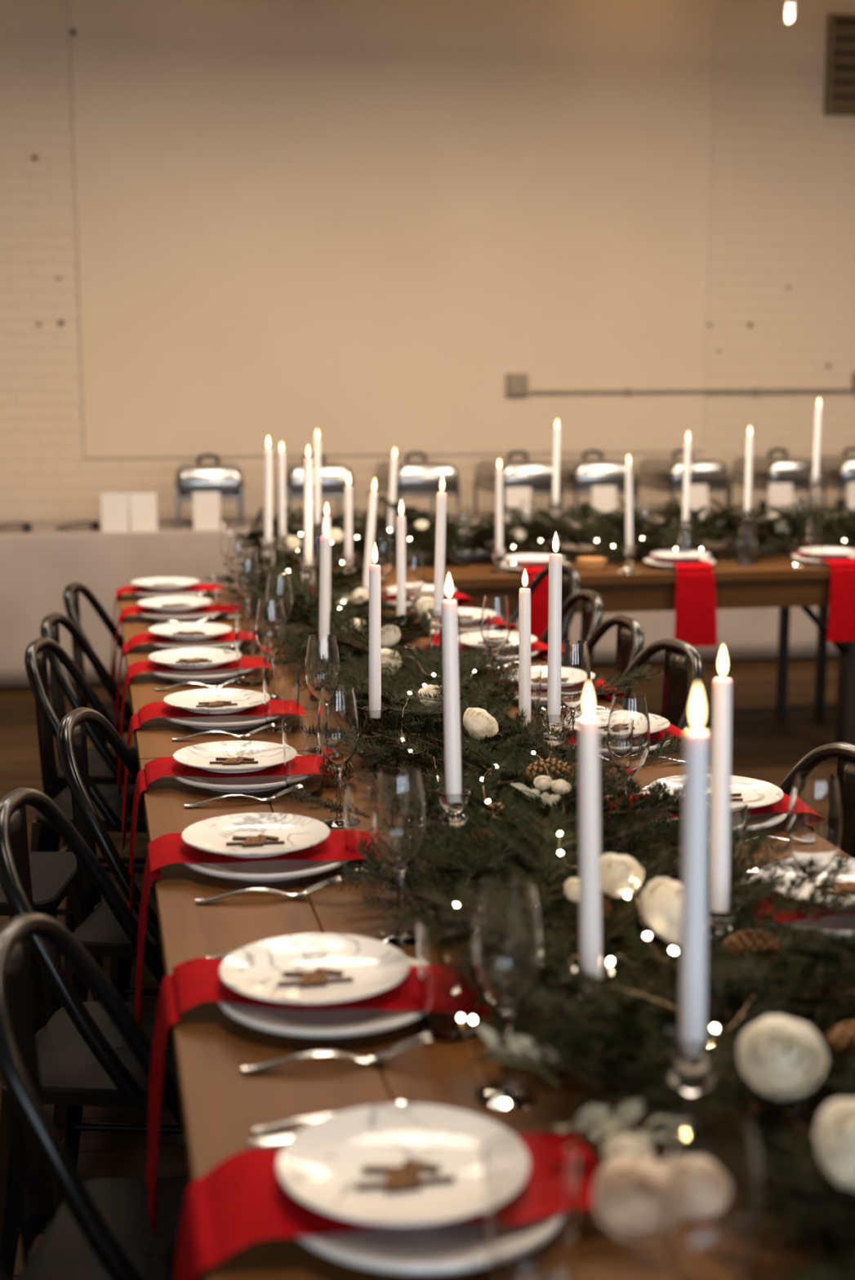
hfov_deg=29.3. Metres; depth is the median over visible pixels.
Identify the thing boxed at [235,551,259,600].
wine glass
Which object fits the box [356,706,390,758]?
candle holder
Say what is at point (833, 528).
garland
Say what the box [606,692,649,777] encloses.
bowl
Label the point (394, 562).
candle holder
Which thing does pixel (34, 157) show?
bolt
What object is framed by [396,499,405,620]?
taper candle
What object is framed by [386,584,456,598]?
plate
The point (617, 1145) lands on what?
rose
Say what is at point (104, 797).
bistro chair
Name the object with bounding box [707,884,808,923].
napkin
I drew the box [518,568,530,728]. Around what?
taper candle
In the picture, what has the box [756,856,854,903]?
plate
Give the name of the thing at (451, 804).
candle holder
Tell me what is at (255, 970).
plate
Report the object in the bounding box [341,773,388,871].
tumbler
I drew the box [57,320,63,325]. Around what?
bolt
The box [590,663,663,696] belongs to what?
sprig
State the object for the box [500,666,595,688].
plate
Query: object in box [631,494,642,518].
wine glass
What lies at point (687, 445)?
taper candle
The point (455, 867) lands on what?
leaf sprig
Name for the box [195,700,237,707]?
tag
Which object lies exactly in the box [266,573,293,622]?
bowl
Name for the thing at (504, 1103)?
fairy lights
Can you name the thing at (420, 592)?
tag
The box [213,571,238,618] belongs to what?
tumbler
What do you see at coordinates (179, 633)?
tag
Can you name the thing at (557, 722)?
candle holder
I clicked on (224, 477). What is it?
chafing dish
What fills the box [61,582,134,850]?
bistro chair
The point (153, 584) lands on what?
tag
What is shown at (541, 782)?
berry
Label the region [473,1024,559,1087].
leaf sprig
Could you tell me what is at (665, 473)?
chafing dish
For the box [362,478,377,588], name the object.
taper candle
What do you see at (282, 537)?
candle holder
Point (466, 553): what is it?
dinner plate
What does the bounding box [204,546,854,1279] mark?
garland
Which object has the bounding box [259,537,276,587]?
candle holder
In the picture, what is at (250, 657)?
tumbler
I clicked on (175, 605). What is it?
tag
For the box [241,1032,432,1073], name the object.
fork
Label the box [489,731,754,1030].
fairy lights
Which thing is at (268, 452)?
taper candle
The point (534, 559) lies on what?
plate
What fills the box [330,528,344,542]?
rose
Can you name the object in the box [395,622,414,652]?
candle holder
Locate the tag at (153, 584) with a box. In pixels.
[153,583,178,585]
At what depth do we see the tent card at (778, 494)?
8.61 m
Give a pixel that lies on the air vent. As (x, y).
(839, 75)
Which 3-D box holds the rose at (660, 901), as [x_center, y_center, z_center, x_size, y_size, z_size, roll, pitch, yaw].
[0.295,0.325,1.956,0.081,0.077,0.087,-1,10,-4]
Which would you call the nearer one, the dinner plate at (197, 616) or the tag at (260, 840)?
the tag at (260, 840)
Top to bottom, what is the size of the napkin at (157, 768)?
0.301 m
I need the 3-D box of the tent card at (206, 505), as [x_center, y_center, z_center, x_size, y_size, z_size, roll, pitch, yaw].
[-1.084,-0.634,8.030,0.130,0.185,0.060,-1,10,-9]
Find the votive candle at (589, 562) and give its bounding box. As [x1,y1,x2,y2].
[576,556,606,570]
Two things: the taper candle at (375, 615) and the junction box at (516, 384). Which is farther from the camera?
the junction box at (516, 384)
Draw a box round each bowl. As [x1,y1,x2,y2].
[226,533,248,571]
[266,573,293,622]
[317,684,359,768]
[372,533,392,577]
[373,766,426,872]
[386,1101,423,1104]
[453,506,471,542]
[474,877,541,1013]
[519,499,536,528]
[560,640,590,711]
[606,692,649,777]
[635,500,653,535]
[786,771,841,879]
[790,496,807,529]
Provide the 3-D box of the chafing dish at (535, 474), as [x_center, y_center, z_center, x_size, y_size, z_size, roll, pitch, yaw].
[0.475,-0.821,8.632,0.346,0.356,0.525,-3,10,-15]
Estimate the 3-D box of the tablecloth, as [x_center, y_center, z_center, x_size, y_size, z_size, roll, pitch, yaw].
[-0.054,-0.267,8.586,6.500,0.723,0.844,-2,10,-11]
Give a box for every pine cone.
[285,623,297,639]
[324,760,354,782]
[461,829,493,853]
[479,802,526,837]
[520,757,570,782]
[577,894,612,926]
[722,928,784,959]
[822,1021,854,1065]
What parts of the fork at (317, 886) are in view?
handle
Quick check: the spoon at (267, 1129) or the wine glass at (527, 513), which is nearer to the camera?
the spoon at (267, 1129)
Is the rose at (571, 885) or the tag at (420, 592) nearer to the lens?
the rose at (571, 885)
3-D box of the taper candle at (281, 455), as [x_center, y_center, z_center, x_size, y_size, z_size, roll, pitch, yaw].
[-0.547,-0.566,6.150,0.025,0.356,0.074,-1,9,-4]
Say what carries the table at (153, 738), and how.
on the floor
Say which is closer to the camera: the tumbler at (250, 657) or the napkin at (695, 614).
the tumbler at (250, 657)
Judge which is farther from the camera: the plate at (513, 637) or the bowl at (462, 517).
the bowl at (462, 517)
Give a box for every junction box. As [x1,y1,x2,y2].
[506,373,527,395]
[851,372,854,393]
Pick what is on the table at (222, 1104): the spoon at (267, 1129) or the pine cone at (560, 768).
the spoon at (267, 1129)
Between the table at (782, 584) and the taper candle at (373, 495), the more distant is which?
the table at (782, 584)
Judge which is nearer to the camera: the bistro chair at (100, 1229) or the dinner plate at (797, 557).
the bistro chair at (100, 1229)
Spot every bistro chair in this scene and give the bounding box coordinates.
[0,787,183,1279]
[0,851,103,1022]
[0,913,202,1279]
[24,637,146,933]
[40,612,146,863]
[53,706,162,1131]
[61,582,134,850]
[510,563,580,659]
[538,589,603,672]
[586,613,644,692]
[609,638,703,732]
[777,742,854,857]
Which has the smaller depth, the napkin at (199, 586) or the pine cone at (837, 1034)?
the pine cone at (837, 1034)
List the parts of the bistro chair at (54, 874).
seat, leg, leg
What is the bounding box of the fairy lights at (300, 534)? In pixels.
[276,528,410,609]
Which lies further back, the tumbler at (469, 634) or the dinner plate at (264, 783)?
the tumbler at (469, 634)
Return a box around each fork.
[142,616,213,627]
[155,675,244,690]
[172,723,274,740]
[184,784,303,807]
[195,875,342,902]
[222,644,234,649]
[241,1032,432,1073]
[491,661,547,667]
[541,703,610,710]
[647,755,683,763]
[744,835,787,843]
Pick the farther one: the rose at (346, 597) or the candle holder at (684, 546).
the candle holder at (684, 546)
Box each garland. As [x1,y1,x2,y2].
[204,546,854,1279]
[240,490,854,566]
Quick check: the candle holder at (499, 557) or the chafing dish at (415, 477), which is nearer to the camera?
the candle holder at (499, 557)
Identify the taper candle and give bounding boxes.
[264,435,271,538]
[278,442,285,532]
[303,444,312,559]
[314,429,319,520]
[318,515,329,634]
[322,502,330,609]
[344,473,351,554]
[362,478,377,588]
[368,542,381,710]
[387,447,396,528]
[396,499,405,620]
[433,475,446,610]
[441,572,461,794]
[495,458,502,548]
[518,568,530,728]
[546,531,561,715]
[552,418,559,499]
[577,680,600,979]
[625,454,632,545]
[680,682,709,1044]
[682,431,690,517]
[710,644,731,912]
[744,426,752,508]
[812,398,821,475]
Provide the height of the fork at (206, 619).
0.026 m
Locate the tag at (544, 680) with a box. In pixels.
[541,677,547,683]
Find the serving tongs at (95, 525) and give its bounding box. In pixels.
[55,520,100,529]
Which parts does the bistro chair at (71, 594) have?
leg, leg, seat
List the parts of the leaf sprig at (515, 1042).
stem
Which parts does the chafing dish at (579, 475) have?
handle, lid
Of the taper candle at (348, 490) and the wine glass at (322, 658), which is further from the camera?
the taper candle at (348, 490)
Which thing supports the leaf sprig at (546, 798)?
attached to the garland at (637, 1037)
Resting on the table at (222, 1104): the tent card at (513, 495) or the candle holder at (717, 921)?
the candle holder at (717, 921)
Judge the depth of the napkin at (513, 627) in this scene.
4.80 m
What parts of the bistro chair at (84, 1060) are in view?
leg, leg, seat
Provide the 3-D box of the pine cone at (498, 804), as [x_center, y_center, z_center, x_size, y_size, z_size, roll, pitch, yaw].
[0.125,0.283,2.567,0.089,0.054,0.052,2,10,13]
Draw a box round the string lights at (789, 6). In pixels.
[782,0,795,24]
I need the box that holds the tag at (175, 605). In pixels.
[160,603,190,607]
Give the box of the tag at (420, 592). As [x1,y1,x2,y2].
[417,591,433,594]
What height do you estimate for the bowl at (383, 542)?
0.139 m
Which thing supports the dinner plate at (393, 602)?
on the table at (153, 738)
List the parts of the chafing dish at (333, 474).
handle, lid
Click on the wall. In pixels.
(349, 221)
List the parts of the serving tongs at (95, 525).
arm, arm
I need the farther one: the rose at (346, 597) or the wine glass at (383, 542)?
the wine glass at (383, 542)
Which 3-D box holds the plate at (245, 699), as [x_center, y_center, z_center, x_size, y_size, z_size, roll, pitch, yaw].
[-0.463,0.138,3.591,0.231,0.021,0.231,4,10,20]
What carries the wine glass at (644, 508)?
on the table at (782, 584)
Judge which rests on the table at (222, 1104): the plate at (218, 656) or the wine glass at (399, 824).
the wine glass at (399, 824)
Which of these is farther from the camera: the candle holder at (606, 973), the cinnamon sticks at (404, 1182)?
the candle holder at (606, 973)
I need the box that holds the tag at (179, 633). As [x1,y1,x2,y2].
[173,631,205,635]
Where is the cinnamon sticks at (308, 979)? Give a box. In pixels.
[277,967,352,987]
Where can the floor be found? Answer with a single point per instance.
(765, 747)
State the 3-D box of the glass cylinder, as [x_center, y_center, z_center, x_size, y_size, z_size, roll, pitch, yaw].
[1.262,-0.386,6.467,0.086,0.170,0.086,-2,10,-11]
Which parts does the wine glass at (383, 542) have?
stem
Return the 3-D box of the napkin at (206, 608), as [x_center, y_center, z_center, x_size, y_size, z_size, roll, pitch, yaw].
[-0.790,0.055,5.104,0.390,0.311,0.206,-2,10,-11]
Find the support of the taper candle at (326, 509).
in the candle holder
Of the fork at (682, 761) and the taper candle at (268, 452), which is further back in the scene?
the taper candle at (268, 452)
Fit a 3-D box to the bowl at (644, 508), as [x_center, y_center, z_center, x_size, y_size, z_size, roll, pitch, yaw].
[0.877,-0.492,6.618,0.071,0.139,0.071,-2,10,-11]
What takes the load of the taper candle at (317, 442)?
in the candle holder at (317, 525)
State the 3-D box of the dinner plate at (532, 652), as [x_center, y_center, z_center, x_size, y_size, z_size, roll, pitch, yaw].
[0.162,0.035,4.381,0.277,0.027,0.277,-2,10,-11]
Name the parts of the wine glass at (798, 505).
stem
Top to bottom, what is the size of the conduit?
0.043 m
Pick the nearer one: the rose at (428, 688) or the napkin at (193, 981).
the napkin at (193, 981)
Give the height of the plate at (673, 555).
0.021 m
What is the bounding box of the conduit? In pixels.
[528,387,850,395]
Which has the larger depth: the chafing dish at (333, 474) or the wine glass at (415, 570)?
the chafing dish at (333, 474)
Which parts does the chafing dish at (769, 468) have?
handle, lid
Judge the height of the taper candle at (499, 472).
0.355 m
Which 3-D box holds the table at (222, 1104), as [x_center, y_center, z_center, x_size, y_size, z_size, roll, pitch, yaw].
[0.223,0.804,2.168,1.094,0.760,2.602,-2,10,-11]
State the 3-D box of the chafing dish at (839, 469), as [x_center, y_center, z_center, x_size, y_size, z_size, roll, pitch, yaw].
[2.337,-0.884,9.007,0.346,0.356,0.525,-1,10,-8]
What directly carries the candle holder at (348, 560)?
on the table at (153, 738)
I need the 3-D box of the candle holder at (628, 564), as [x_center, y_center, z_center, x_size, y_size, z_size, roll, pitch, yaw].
[0.766,-0.310,6.209,0.078,0.105,0.078,2,10,11]
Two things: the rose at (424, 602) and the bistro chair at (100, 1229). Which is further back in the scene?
the rose at (424, 602)
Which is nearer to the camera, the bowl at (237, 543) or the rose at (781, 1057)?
the rose at (781, 1057)
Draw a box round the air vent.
[823,13,854,115]
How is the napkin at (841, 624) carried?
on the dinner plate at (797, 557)
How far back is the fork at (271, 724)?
3.42 m
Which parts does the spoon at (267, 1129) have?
handle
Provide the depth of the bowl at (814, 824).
2.15 m
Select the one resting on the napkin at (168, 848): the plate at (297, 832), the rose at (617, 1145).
the plate at (297, 832)
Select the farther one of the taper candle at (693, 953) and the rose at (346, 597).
the rose at (346, 597)
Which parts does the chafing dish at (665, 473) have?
handle, lid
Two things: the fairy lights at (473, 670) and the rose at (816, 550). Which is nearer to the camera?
the fairy lights at (473, 670)
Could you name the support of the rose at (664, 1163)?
attached to the garland at (637, 1037)
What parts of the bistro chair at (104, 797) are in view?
leg, leg, seat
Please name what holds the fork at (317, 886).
on the table at (222, 1104)
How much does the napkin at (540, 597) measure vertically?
0.311 m
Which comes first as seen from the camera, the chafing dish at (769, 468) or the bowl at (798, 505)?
the bowl at (798, 505)
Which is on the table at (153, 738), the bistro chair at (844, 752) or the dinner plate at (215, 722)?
the dinner plate at (215, 722)
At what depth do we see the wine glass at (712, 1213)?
1.15 m
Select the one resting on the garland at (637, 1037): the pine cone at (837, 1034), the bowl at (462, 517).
the pine cone at (837, 1034)
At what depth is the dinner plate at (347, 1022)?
1.92 m
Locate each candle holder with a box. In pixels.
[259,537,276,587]
[275,531,288,555]
[297,557,318,639]
[311,520,322,568]
[340,553,355,586]
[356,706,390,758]
[383,527,396,566]
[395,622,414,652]
[426,608,442,661]
[436,786,473,880]
[489,546,508,573]
[539,710,568,765]
[546,498,564,560]
[559,964,613,1053]
[618,543,639,573]
[653,1024,719,1164]
[677,516,692,553]
[706,900,739,993]
[741,506,754,519]
[804,474,822,547]
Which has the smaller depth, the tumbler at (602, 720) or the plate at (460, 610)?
the tumbler at (602, 720)
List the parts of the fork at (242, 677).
handle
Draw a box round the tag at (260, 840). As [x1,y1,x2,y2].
[226,834,284,847]
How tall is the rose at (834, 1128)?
0.065 m
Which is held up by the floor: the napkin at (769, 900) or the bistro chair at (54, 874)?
the bistro chair at (54, 874)
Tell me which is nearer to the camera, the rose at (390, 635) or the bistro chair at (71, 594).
the rose at (390, 635)
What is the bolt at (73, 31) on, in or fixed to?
attached to the wall
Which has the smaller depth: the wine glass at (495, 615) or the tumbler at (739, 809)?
the tumbler at (739, 809)
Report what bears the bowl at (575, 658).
on the wine glass at (575, 658)
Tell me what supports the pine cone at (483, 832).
on the garland at (637, 1037)
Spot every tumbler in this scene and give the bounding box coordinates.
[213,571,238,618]
[234,600,257,627]
[234,626,266,686]
[262,663,299,733]
[281,715,324,798]
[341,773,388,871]
[416,906,481,1042]
[457,613,486,664]
[482,1132,582,1279]
[503,666,542,724]
[589,715,625,797]
[707,797,747,882]
[810,902,854,1029]
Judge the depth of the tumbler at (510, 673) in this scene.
3.44 m
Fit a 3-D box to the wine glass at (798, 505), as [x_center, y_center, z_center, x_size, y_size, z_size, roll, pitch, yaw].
[1.557,-0.485,6.864,0.071,0.235,0.071,1,10,7]
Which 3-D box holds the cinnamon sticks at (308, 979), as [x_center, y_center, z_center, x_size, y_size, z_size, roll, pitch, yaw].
[-0.136,0.407,1.977,0.090,0.005,0.053,-1,10,-8]
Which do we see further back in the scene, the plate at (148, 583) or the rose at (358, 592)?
the plate at (148, 583)
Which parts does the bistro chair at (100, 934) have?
leg, seat, leg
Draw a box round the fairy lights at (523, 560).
[512,560,800,569]
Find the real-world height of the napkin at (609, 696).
0.301 m
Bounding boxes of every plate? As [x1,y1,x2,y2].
[129,590,211,598]
[130,577,199,590]
[136,604,225,622]
[137,595,212,611]
[147,640,235,649]
[147,648,236,668]
[147,668,237,682]
[148,622,231,639]
[162,715,265,730]
[163,688,263,713]
[172,775,285,792]
[173,740,284,773]
[181,812,329,857]
[182,859,350,881]
[217,956,421,1037]
[218,933,409,1004]
[277,1103,512,1225]
[295,1132,513,1273]
[382,592,457,608]
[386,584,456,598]
[418,607,481,619]
[445,546,493,558]
[486,631,537,650]
[486,649,539,663]
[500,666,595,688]
[500,689,595,705]
[501,560,568,573]
[505,554,564,564]
[558,738,670,751]
[564,709,670,733]
[638,790,787,831]
[643,557,715,569]
[647,773,783,808]
[650,550,710,561]
[728,541,790,551]
[735,875,809,932]
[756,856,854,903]
[791,553,854,565]
[799,546,854,557]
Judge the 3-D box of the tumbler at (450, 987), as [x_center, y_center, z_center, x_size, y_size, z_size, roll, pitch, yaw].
[0.027,0.392,1.911,0.081,0.138,0.081,-2,10,-11]
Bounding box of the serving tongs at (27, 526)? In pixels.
[0,521,31,531]
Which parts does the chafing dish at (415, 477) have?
handle, lid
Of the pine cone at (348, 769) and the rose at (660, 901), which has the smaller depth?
the rose at (660, 901)
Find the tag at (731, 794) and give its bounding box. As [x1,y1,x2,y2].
[708,792,742,801]
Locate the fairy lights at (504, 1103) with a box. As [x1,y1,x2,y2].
[453,901,639,1137]
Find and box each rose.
[285,535,301,549]
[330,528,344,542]
[335,591,352,605]
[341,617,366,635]
[348,587,368,604]
[381,624,400,648]
[381,648,401,675]
[414,520,428,529]
[415,596,433,613]
[417,684,443,707]
[462,707,498,740]
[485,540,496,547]
[510,528,526,542]
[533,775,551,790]
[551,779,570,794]
[563,877,578,902]
[591,1155,666,1242]
[600,853,644,897]
[601,1134,654,1163]
[640,877,707,945]
[658,1155,669,1171]
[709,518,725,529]
[737,1015,828,1101]
[773,521,793,537]
[806,549,825,559]
[813,1097,854,1191]
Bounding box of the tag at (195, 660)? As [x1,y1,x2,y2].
[175,657,212,663]
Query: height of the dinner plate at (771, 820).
0.027 m
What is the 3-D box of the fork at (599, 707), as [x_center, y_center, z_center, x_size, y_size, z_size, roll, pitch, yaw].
[0.316,0.148,3.696,0.212,0.026,0.025,-2,10,-13]
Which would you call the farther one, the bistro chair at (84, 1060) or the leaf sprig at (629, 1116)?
the bistro chair at (84, 1060)
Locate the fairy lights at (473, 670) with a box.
[366,642,497,817]
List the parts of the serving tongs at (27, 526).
arm, arm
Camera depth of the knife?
1.63 m
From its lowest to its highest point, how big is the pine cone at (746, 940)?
0.044 m
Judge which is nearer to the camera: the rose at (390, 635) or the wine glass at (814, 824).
the wine glass at (814, 824)
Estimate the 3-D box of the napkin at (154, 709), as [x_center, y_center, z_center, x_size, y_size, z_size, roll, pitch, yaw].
[-0.474,0.293,3.616,0.412,0.291,0.176,-1,10,-7]
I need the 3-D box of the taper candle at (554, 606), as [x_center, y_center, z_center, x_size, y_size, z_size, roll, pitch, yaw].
[0.231,-0.023,2.964,0.025,0.343,0.071,0,9,3]
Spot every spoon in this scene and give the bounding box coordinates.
[205,950,235,959]
[253,1101,423,1133]
[747,866,760,875]
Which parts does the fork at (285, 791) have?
handle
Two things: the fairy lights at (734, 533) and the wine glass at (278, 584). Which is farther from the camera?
the fairy lights at (734, 533)
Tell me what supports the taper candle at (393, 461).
in the candle holder at (394, 562)
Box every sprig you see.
[286,785,342,814]
[403,862,466,901]
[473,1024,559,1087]
[509,782,560,813]
[554,1099,644,1144]
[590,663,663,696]
[595,1106,678,1145]
[640,722,711,768]
[642,817,682,837]
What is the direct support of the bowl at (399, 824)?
on the wine glass at (399, 824)
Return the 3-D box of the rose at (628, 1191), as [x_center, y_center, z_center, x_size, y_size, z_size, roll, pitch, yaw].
[0.163,0.441,1.286,0.067,0.055,0.061,-8,12,-40]
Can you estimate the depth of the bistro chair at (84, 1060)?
2.58 m
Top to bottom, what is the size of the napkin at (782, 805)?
0.301 m
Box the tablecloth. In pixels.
[0,506,851,687]
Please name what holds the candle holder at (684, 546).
on the table at (782, 584)
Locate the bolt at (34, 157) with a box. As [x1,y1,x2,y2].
[31,155,37,160]
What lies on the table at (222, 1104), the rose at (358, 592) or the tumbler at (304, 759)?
the tumbler at (304, 759)
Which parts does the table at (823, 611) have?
leg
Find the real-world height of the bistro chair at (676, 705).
0.866 m
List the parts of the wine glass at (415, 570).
stem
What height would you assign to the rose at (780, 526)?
0.068 m
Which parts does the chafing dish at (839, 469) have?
lid, handle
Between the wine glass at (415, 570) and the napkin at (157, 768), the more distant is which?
the wine glass at (415, 570)
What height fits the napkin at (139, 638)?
0.331 m
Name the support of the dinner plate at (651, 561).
on the table at (782, 584)
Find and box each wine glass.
[219,520,238,571]
[226,533,248,601]
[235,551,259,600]
[255,597,285,664]
[266,573,293,663]
[304,634,340,702]
[317,684,359,828]
[372,533,392,608]
[373,766,426,947]
[405,550,424,613]
[453,506,471,567]
[474,877,541,1110]
[480,594,510,667]
[519,499,536,554]
[558,640,590,762]
[606,692,649,838]
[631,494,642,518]
[635,500,653,559]
[662,1107,761,1279]
[784,771,841,946]
[789,496,807,553]
[801,489,809,508]
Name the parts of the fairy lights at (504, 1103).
bulb, bulb, bulb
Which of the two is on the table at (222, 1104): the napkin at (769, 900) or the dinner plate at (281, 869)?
the dinner plate at (281, 869)
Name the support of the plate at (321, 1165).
on the napkin at (243, 1199)
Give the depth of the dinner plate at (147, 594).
5.47 m
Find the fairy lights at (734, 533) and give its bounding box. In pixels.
[470,533,844,551]
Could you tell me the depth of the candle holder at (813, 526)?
6.61 m
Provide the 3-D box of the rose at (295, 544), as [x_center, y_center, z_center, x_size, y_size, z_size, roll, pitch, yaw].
[-0.511,-0.370,6.230,0.063,0.051,0.056,-5,11,-28]
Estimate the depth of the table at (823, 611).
7.21 m
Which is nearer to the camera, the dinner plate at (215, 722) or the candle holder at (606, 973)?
the candle holder at (606, 973)
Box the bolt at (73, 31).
[70,28,76,35]
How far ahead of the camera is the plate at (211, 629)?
4.58 m
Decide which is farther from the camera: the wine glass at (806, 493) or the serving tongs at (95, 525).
the serving tongs at (95, 525)
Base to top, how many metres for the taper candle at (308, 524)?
0.343 m
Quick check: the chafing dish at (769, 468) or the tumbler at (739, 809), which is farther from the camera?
the chafing dish at (769, 468)
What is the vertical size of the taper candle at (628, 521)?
0.353 m
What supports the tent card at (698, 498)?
on the tablecloth
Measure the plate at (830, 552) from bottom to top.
0.021 m
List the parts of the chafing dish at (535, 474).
handle, lid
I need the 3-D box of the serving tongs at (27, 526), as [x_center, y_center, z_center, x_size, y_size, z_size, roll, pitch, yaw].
[-2.025,-0.549,7.932,0.216,0.046,0.092,0,9,-2]
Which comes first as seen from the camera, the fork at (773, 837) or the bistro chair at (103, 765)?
the fork at (773, 837)
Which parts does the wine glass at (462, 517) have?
stem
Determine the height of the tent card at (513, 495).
0.185 m
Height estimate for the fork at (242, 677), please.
0.026 m
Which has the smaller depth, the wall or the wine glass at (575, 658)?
the wine glass at (575, 658)
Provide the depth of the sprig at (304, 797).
2.79 m
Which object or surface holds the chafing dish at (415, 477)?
on the tablecloth
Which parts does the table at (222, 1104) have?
leg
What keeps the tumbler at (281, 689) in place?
on the table at (153, 738)
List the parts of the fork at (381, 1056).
handle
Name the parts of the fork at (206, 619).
handle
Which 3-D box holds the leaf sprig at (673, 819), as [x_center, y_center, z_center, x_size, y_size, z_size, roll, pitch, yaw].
[0.384,0.303,2.571,0.091,0.058,0.050,2,10,12]
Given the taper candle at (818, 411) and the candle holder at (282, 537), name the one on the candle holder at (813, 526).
the taper candle at (818, 411)
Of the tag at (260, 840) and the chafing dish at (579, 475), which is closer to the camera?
the tag at (260, 840)
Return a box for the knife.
[246,1133,295,1149]
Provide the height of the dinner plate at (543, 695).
0.027 m
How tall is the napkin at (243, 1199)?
0.361 m
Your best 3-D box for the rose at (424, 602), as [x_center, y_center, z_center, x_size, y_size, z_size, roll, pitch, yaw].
[-0.003,-0.096,4.585,0.059,0.044,0.056,-6,11,-31]
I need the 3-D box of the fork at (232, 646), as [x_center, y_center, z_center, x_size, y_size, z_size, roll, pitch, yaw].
[-0.624,0.033,4.388,0.212,0.026,0.025,-2,10,-14]
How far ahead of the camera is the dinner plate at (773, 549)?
6.92 m
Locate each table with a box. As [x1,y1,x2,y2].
[117,581,611,770]
[139,742,854,1279]
[257,544,854,744]
[803,542,854,716]
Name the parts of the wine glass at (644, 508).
stem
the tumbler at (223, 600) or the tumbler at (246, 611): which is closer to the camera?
the tumbler at (246, 611)
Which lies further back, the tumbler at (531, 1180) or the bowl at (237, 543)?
the bowl at (237, 543)
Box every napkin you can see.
[110,583,213,680]
[111,604,235,714]
[115,631,235,759]
[117,659,269,797]
[121,702,306,850]
[127,756,342,913]
[134,830,380,1026]
[146,957,491,1239]
[174,1133,600,1279]
[380,591,474,607]
[415,618,518,630]
[421,640,547,661]
[494,678,619,702]
[504,559,548,645]
[537,724,684,748]
[604,792,791,817]
[648,555,717,646]
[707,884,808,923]
[792,551,854,641]
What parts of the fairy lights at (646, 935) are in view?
bulb, bulb, bulb, bulb, bulb, bulb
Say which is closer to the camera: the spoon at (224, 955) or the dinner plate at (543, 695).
the spoon at (224, 955)
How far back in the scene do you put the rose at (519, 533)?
6.55 m
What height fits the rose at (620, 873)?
0.049 m
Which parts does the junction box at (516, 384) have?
plate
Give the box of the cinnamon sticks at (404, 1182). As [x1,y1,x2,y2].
[355,1159,454,1193]
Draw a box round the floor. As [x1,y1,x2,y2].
[0,655,838,1279]
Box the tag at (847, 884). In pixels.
[814,881,854,896]
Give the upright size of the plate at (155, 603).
0.022 m
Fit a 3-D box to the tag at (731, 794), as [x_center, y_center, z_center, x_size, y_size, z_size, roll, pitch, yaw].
[0.499,0.270,2.799,0.090,0.005,0.053,-2,10,-10]
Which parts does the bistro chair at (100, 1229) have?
seat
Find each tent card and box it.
[101,493,129,532]
[128,492,157,531]
[192,491,220,530]
[504,487,530,524]
[589,485,616,521]
[681,484,707,520]
[765,483,792,519]
[844,482,854,515]
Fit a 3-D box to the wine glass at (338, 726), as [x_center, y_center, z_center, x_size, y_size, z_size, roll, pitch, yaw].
[-0.151,0.197,2.779,0.071,0.235,0.071,1,10,7]
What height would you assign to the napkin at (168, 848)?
0.281 m
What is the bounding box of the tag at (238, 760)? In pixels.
[209,756,257,764]
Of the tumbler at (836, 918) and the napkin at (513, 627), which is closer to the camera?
the tumbler at (836, 918)
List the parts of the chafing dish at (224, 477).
handle, lid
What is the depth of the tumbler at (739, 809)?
2.37 m
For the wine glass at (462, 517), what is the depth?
6.34 m
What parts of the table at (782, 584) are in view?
leg, leg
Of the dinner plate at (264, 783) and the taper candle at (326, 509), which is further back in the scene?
the taper candle at (326, 509)
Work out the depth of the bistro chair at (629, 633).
4.46 m
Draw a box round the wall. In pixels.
[0,0,854,521]
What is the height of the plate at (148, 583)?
0.021 m
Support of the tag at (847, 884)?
on the plate at (849, 877)
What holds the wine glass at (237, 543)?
on the table at (153, 738)
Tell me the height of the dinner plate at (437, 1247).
0.027 m
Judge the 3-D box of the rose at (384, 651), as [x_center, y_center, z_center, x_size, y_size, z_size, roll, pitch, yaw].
[-0.094,0.051,3.769,0.071,0.058,0.059,1,9,3]
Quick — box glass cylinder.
[734,520,758,564]
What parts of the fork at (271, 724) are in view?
handle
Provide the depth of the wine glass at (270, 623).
3.80 m
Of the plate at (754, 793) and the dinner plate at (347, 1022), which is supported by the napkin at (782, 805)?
the plate at (754, 793)
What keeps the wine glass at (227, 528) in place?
on the table at (153, 738)
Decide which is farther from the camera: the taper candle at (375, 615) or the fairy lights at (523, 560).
the fairy lights at (523, 560)
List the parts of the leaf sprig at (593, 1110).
stem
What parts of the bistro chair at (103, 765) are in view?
leg, seat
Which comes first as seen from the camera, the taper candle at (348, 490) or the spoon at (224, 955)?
the spoon at (224, 955)
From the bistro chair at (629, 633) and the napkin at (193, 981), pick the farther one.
the bistro chair at (629, 633)
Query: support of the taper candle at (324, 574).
in the candle holder
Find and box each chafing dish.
[173,453,244,528]
[275,452,355,526]
[373,451,461,518]
[472,450,564,520]
[550,449,637,521]
[635,448,730,517]
[728,448,826,513]
[812,447,854,515]
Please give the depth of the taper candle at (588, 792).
1.85 m
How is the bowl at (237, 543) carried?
on the wine glass at (237, 543)
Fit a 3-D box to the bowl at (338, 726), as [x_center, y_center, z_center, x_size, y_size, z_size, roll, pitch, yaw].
[-0.151,0.150,2.771,0.071,0.139,0.071,-2,10,-11]
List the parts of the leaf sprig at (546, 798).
stem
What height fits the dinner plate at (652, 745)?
0.027 m
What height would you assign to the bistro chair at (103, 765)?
0.866 m
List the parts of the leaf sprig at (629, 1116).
stem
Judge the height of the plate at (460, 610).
0.021 m

